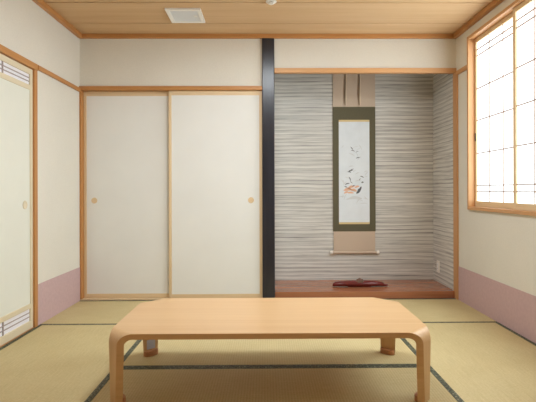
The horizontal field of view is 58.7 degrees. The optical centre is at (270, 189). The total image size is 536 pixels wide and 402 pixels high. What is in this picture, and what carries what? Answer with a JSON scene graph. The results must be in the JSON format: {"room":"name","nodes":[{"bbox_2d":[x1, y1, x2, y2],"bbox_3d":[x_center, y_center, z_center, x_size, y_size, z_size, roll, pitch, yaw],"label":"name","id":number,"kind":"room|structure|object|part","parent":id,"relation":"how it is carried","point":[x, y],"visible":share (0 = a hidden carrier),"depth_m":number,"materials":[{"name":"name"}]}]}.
{"room":"japanese tatami room","nodes":[
{"label":"japanese tatami room","id":0,"kind":"room"},
{"bbox_2d":[0,0,79,283],"bbox_3d":[-1.762,-0.210,1.722,0.120,2.414,5.379,0,0,-1],"label":"wall","id":1,"kind":"structure","parent":0,"point":[26,29],"depth_m":3.77,"materials":[{"name":"beige paint"}]},
{"bbox_2d":[0,44,37,70],"bbox_3d":[-1.718,-0.899,1.267,0.063,0.046,4.466,0,0,-1],"label":"lintel","id":2,"kind":"object","parent":1,"relation":"attached to","point":[4,50],"visible":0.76,"depth_m":3.22,"materials":[{"name":"brown wood"}]},
{"bbox_2d":[32,69,37,327],"bbox_3d":[-1.745,0.063,3.474,0.069,1.872,0.048,0,0,-1],"label":"post","id":3,"kind":"object","parent":1,"relation":"attached to","point":[35,78],"visible":0.47,"depth_m":3.46,"materials":[{"name":"brown wood"}]},
{"bbox_2d":[32,0,81,37],"bbox_3d":[-1.687,-1.388,1.657,0.035,0.041,5.244,0,0,-1],"label":"crown molding","id":4,"kind":"structure","parent":1,"relation":"attached to","point":[40,3],"depth_m":3.80,"materials":[{"name":"brown wood"}]},
{"bbox_2d":[38,267,79,324],"bbox_3d":[-1.697,0.845,1.665,0.004,0.303,5.267,0,0,-1],"label":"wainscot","id":5,"kind":"structure","parent":1,"relation":"attached to","point":[57,294],"depth_m":3.83,"materials":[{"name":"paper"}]},
{"bbox_2d":[38,65,80,91],"bbox_3d":[-1.717,-0.900,3.896,0.018,0.033,0.793,0,0,-1],"label":"rail","id":6,"kind":"object","parent":1,"relation":"attached to","point":[41,69],"visible":1,"depth_m":3.83,"materials":[{"name":"brown wood"}]},
{"bbox_2d":[79,90,83,298],"bbox_3d":[-1.720,0.044,4.357,0.017,1.889,0.110,0,0,-1],"label":"post","id":7,"kind":"object","parent":1,"relation":"attached to","point":[81,94],"visible":0.61,"depth_m":4.31,"materials":[{"name":"brown wood"}]},
{"bbox_2d":[80,39,455,264],"bbox_3d":[-0.080,-0.211,4.419,3.539,2.414,0.180,0,0,-1],"label":"wall","id":8,"kind":"structure","parent":0,"point":[103,62],"depth_m":4.33,"materials":[{"name":"beige paint"}]},
{"bbox_2d":[80,297,168,300],"bbox_3d":[-0.900,1.012,4.358,1.651,0.052,0.091,0,0,-1],"label":"sill","id":9,"kind":"structure","parent":8,"relation":"attached to","point":[142,298],"depth_m":4.33,"materials":[{"name":"brown wood"}]},
{"bbox_2d":[84,91,168,297],"bbox_3d":[-1.295,0.043,4.370,0.831,1.887,0.021,0,0,-1],"label":"door","id":10,"kind":"structure","parent":8,"relation":"in","point":[126,133],"depth_m":4.36,"materials":[{"name":"paper"}]},
{"bbox_3d":[-1.298,-0.880,4.372,0.779,0.042,0.020,0,0,-1],"label":"rail","id":11,"kind":"part","parent":10,"relation":"part of","materials":[{"name":"brown wood"}]},
{"bbox_3d":[-1.292,0.968,4.370,0.779,0.036,0.020,0,0,-1],"label":"rail","id":12,"kind":"part","parent":10,"relation":"part of","materials":[{"name":"brown wood"}]},
{"bbox_2d":[79,86,261,91],"bbox_3d":[-0.905,-0.920,4.354,1.651,0.035,0.105,0,0,-1],"label":"lintel","id":13,"kind":"object","parent":8,"relation":"attached to","point":[83,88],"visible":0.76,"depth_m":4.30,"materials":[{"name":"brown wood"}]},
{"bbox_2d":[169,91,262,297],"bbox_3d":[-0.503,0.040,4.346,0.850,1.887,0.021,0,0,-1],"label":"door","id":14,"kind":"structure","parent":8,"relation":"in","point":[215,137],"depth_m":4.34,"materials":[{"name":"paper"}]},
{"bbox_3d":[-0.506,-0.882,4.347,0.798,0.042,0.020,0,0,-1],"label":"rail","id":15,"kind":"part","parent":14,"relation":"part of","materials":[{"name":"brown wood"}]},
{"bbox_3d":[-0.501,0.966,4.345,0.798,0.036,0.020,0,0,-1],"label":"rail","id":16,"kind":"part","parent":14,"relation":"part of","materials":[{"name":"brown wood"}]},
{"bbox_2d":[79,34,455,38],"bbox_3d":[-0.022,-1.391,4.316,3.419,0.038,0.030,0,0,-1],"label":"crown molding","id":17,"kind":"structure","parent":8,"relation":"attached to","point":[84,36],"depth_m":4.30,"materials":[{"name":"brown wood"}]},
{"bbox_2d":[274,68,455,73],"bbox_3d":[0.860,-1.085,4.348,1.656,0.043,0.050,0,0,-1],"label":"beam","id":18,"kind":"structure","parent":8,"relation":"attached to","point":[276,70],"depth_m":4.33,"materials":[{"name":"brown wood"}]},
{"bbox_2d":[43,0,492,33],"bbox_3d":[0.001,-1.453,1.979,3.619,0.080,6.054,0,0,-1],"label":"ceiling","id":19,"kind":"structure","parent":0,"point":[87,16],"depth_m":3.87,"materials":[{"name":"brown wood"}]},
{"bbox_2d":[165,8,204,22],"bbox_3d":[-0.685,-1.400,3.833,0.278,0.016,0.295,0,0,-1],"label":"ceiling vent","id":20,"kind":"object","parent":19,"relation":"in","point":[176,15],"visible":1,"depth_m":3.81,"materials":[{"name":"white plastic"}]},
{"bbox_2d":[170,11,200,20],"bbox_3d":[-0.685,-1.400,3.835,0.214,0.007,0.220,0,0,-1],"label":"grille","id":21,"kind":"object","parent":20,"relation":"attached to","point":[174,15],"depth_m":3.82,"materials":[{"name":"white plastic"}]},
{"bbox_2d":[266,0,276,4],"bbox_3d":[0.002,-1.398,3.562,0.082,0.025,0.082,0,0,-1],"label":"smoke detector","id":22,"kind":"object","parent":19,"relation":"attached to","point":[270,2],"visible":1,"depth_m":3.54,"materials":[{"name":"white plastic"}]},
{"bbox_2d":[274,74,433,279],"bbox_3d":[0.852,-0.234,4.963,1.848,2.455,0.100,0,0,-1],"label":"wall","id":23,"kind":"structure","parent":0,"point":[303,103],"depth_m":4.91,"materials":[{"name":"grey paint"}]},
{"bbox_2d":[330,74,379,254],"bbox_3d":[0.857,-0.342,4.894,0.505,2.011,0.040,0,0,-1],"label":"scroll","id":24,"kind":"object","parent":23,"relation":"hanging from","point":[354,198],"visible":0.94,"depth_m":4.90,"materials":[{"name":"white paper"}]},
{"bbox_2d":[339,120,369,223],"bbox_3d":[0.858,-0.184,4.903,0.316,1.073,0.002,0,0,-1],"label":"picture","id":25,"kind":"object","parent":24,"relation":"attached to","point":[354,135],"depth_m":4.90,"materials":[{"name":"white paper"}]},
{"bbox_2d":[433,0,535,295],"bbox_3d":[1.770,-0.240,1.996,0.128,2.455,5.854,0,0,-1],"label":"wall","id":26,"kind":"structure","parent":0,"point":[500,247],"depth_m":4.16,"materials":[{"name":"beige paint"}]},
{"bbox_2d":[437,260,439,272],"bbox_3d":[1.675,0.769,4.778,0.010,0.118,0.072,0,0,-1],"label":"wall socket","id":27,"kind":"object","parent":26,"relation":"attached to","point":[438,262],"visible":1,"depth_m":4.76,"materials":[{"name":"beige plastic"}]},
{"bbox_2d":[453,72,458,299],"bbox_3d":[1.684,-0.038,4.336,0.016,2.055,0.088,0,0,-1],"label":"post","id":28,"kind":"object","parent":26,"relation":"attached to","point":[455,77],"visible":0.91,"depth_m":4.32,"materials":[{"name":"brown wood"}]},
{"bbox_2d":[454,0,503,37],"bbox_3d":[1.696,-1.397,1.691,0.035,0.041,5.244,0,0,-1],"label":"crown molding","id":29,"kind":"structure","parent":26,"relation":"attached to","point":[494,3],"depth_m":3.82,"materials":[{"name":"brown wood"}]},
{"bbox_2d":[456,0,535,215],"bbox_3d":[1.745,-0.566,3.093,0.134,1.466,2.400,0,0,-1],"label":"window","id":30,"kind":"structure","parent":26,"relation":"in","point":[494,47],"depth_m":3.75,"materials":[{"name":"brown wood"}]},
{"bbox_3d":[1.735,-0.565,4.044,0.134,1.466,0.026,0,0,-1],"label":"casing","id":31,"kind":"part","parent":30,"relation":"part of","materials":[{"name":"brown wood"}]},
{"bbox_3d":[1.738,-1.254,3.676,0.024,0.035,0.661,0,0,-1],"label":"rail","id":32,"kind":"part","parent":30,"relation":"part of","materials":[{"name":"brown wood"}]},
{"bbox_3d":[1.742,0.116,3.674,0.024,0.045,0.661,0,0,-1],"label":"rail","id":33,"kind":"part","parent":30,"relation":"part of","materials":[{"name":"brown wood"}]},
{"bbox_3d":[1.744,-1.286,2.976,0.134,0.026,2.112,0,0,-1],"label":"head casing","id":34,"kind":"part","parent":30,"relation":"part of","materials":[{"name":"brown wood"}]},
{"bbox_3d":[1.748,0.153,2.974,0.134,0.028,2.112,0,0,-1],"label":"sill","id":35,"kind":"part","parent":30,"relation":"part of","materials":[{"name":"brown wood"}]},
{"bbox_2d":[513,0,535,210],"bbox_3d":[1.719,-0.567,2.990,0.024,1.410,0.724,0,0,-1],"label":"window","id":36,"kind":"structure","parent":30,"relation":"in","point":[524,14],"depth_m":3.22,"materials":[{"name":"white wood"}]},
{"bbox_3d":[1.717,-1.255,2.991,0.024,0.035,0.656,0,0,-1],"label":"rail","id":37,"kind":"part","parent":36,"relation":"part of","materials":[{"name":"brown wood"}]},
{"bbox_3d":[1.721,0.115,2.990,0.024,0.045,0.656,0,0,-1],"label":"rail","id":38,"kind":"part","parent":36,"relation":"part of","materials":[{"name":"brown wood"}]},
{"bbox_2d":[458,266,535,342],"bbox_3d":[1.718,0.836,1.679,0.004,0.303,5.224,0,0,-1],"label":"baseboard","id":39,"kind":"structure","parent":26,"relation":"attached to","point":[513,308],"depth_m":3.52,"materials":[{"name":"paint"}]},
{"bbox_3d":[0.008,1.052,1.976,3.619,0.120,6.054,0,0,-1],"label":"floor","id":40,"kind":"structure","parent":0,"visible":0},
{"bbox_2d":[0,327,33,346],"bbox_3d":[-1.742,1.016,3.043,0.061,0.046,0.813,0,0,-1],"label":"threshold","id":41,"kind":"object","parent":40,"relation":"on","point":[32,327],"visible":0.17,"depth_m":3.20,"materials":[{"name":"brown wood"}]},
{"bbox_2d":[0,53,32,345],"bbox_3d":[-1.732,0.062,3.044,0.026,1.862,0.813,0,0,-1],"label":"door","id":42,"kind":"structure","parent":41,"relation":"on","point":[16,79],"depth_m":3.23,"materials":[{"name":"beige paper"}]},
{"bbox_2d":[0,60,28,83],"bbox_3d":[-1.735,-0.790,3.045,0.008,0.078,0.741,0,0,-1],"label":"vent","id":43,"kind":"object","parent":42,"relation":"attached to","point":[10,70],"depth_m":3.21,"materials":[{"name":"white wood"}]},
{"bbox_2d":[0,309,29,336],"bbox_3d":[-1.728,0.894,3.043,0.014,0.090,0.741,0,0,-1],"label":"vent","id":44,"kind":"object","parent":42,"relation":"attached to","point":[11,324],"depth_m":3.21,"materials":[{"name":"white wood"}]},
{"bbox_3d":[-1.734,-0.849,3.045,0.026,0.040,0.741,0,0,-1],"label":"rail","id":45,"kind":"part","parent":42,"relation":"part of","materials":[{"name":"beige wood"}]},
{"bbox_3d":[-1.734,-0.734,3.045,0.026,0.035,0.741,0,0,-1],"label":"cross rail","id":46,"kind":"part","parent":42,"relation":"part of","materials":[{"name":"beige wood"}]},
{"bbox_3d":[-1.730,0.831,3.043,0.026,0.035,0.741,0,0,-1],"label":"cross rail","id":47,"kind":"part","parent":42,"relation":"part of","materials":[{"name":"beige wood"}]},
{"bbox_3d":[-1.729,0.966,3.043,0.026,0.054,0.741,0,0,-1],"label":"rail","id":48,"kind":"part","parent":42,"relation":"part of","materials":[{"name":"beige wood"}]},
{"bbox_2d":[0,325,141,401],"bbox_3d":[-1.279,1.022,2.656,0.856,0.052,1.733,0,0,-1],"label":"mat","id":49,"kind":"object","parent":40,"relation":"on","point":[46,363],"visible":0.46,"depth_m":2.73,"materials":[{"name":"beige wicker"}]},
{"bbox_2d":[40,300,153,324],"bbox_3d":[-0.866,1.023,3.921,1.708,0.051,0.783,0,0,-1],"label":"mat","id":50,"kind":"object","parent":40,"relation":"on","point":[90,312],"visible":0.26,"depth_m":3.85,"materials":[{"name":"beige wicker"}]},
{"bbox_2d":[262,38,274,297],"bbox_3d":[-0.022,-0.206,4.364,0.112,2.404,0.110,0,0,-1],"label":"post","id":51,"kind":"object","parent":40,"relation":"on","point":[268,109],"visible":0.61,"depth_m":4.31,"materials":[{"name":"black wood"}]},
{"bbox_2d":[123,338,416,367],"bbox_3d":[0.005,1.019,3.107,1.718,0.051,0.858,0,0,-1],"label":"mat","id":52,"kind":"object","parent":40,"relation":"on","point":[365,351],"visible":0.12,"depth_m":2.88,"materials":[{"name":"beige wicker"}]},
{"bbox_2d":[91,366,457,401],"bbox_3d":[0.014,1.018,2.239,1.718,0.051,0.873,0,0,-1],"label":"mat","id":53,"kind":"object","parent":40,"relation":"on","point":[293,383],"visible":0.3,"depth_m":2.43,"materials":[{"name":"beige wicker"}]},
{"bbox_2d":[109,297,430,401],"bbox_3d":[-0.005,0.828,2.563,1.521,0.329,0.728,0,0,-1],"label":"table","id":54,"kind":"object","parent":53,"relation":"on","point":[150,322],"visible":1,"depth_m":2.39,"materials":[{"name":"brown wood"}]},
{"bbox_3d":[-0.717,0.829,2.237,0.182,0.329,0.054,0,0,44],"label":"leg","id":55,"kind":"part","parent":54,"relation":"part of","materials":[{"name":"brown wood"}]},
{"bbox_3d":[-0.724,0.830,2.874,0.054,0.329,0.182,0,0,44],"label":"leg","id":56,"kind":"part","parent":54,"relation":"part of","materials":[{"name":"brown wood"}]},
{"bbox_3d":[0.707,0.826,2.889,0.182,0.329,0.054,0,0,44],"label":"leg","id":57,"kind":"part","parent":54,"relation":"part of","materials":[{"name":"brown wood"}]},
{"bbox_3d":[0.713,0.825,2.252,0.054,0.329,0.182,0,0,44],"label":"leg","id":58,"kind":"part","parent":54,"relation":"part of","materials":[{"name":"brown wood"}]},
{"bbox_2d":[275,279,454,298],"bbox_3d":[0.859,0.960,4.626,1.648,0.066,0.571,0,0,-1],"label":"board","id":59,"kind":"object","parent":40,"relation":"on","point":[429,288],"visible":0.72,"depth_m":4.40,"materials":[{"name":"brown wood"}]},
{"bbox_2d":[332,278,387,286],"bbox_3d":[0.856,0.885,4.568,0.532,0.085,0.096,0,0,-1],"label":"ornament","id":60,"kind":"object","parent":59,"relation":"on","point":[359,282],"visible":1,"depth_m":4.54,"materials":[{"name":"red wood"}]},
{"bbox_2d":[386,298,496,322],"bbox_3d":[0.843,1.018,3.942,1.707,0.051,0.792,0,0,-1],"label":"mat","id":61,"kind":"object","parent":40,"relation":"on","point":[436,310],"visible":0.26,"depth_m":3.88,"materials":[{"name":"beige wicker"}]},
{"bbox_2d":[400,322,535,401],"bbox_3d":[1.290,1.015,2.682,0.839,0.052,1.733,0,0,-1],"label":"mat","id":62,"kind":"object","parent":40,"relation":"on","point":[475,362],"visible":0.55,"depth_m":2.73,"materials":[{"name":"beige wicker"}]}
]}

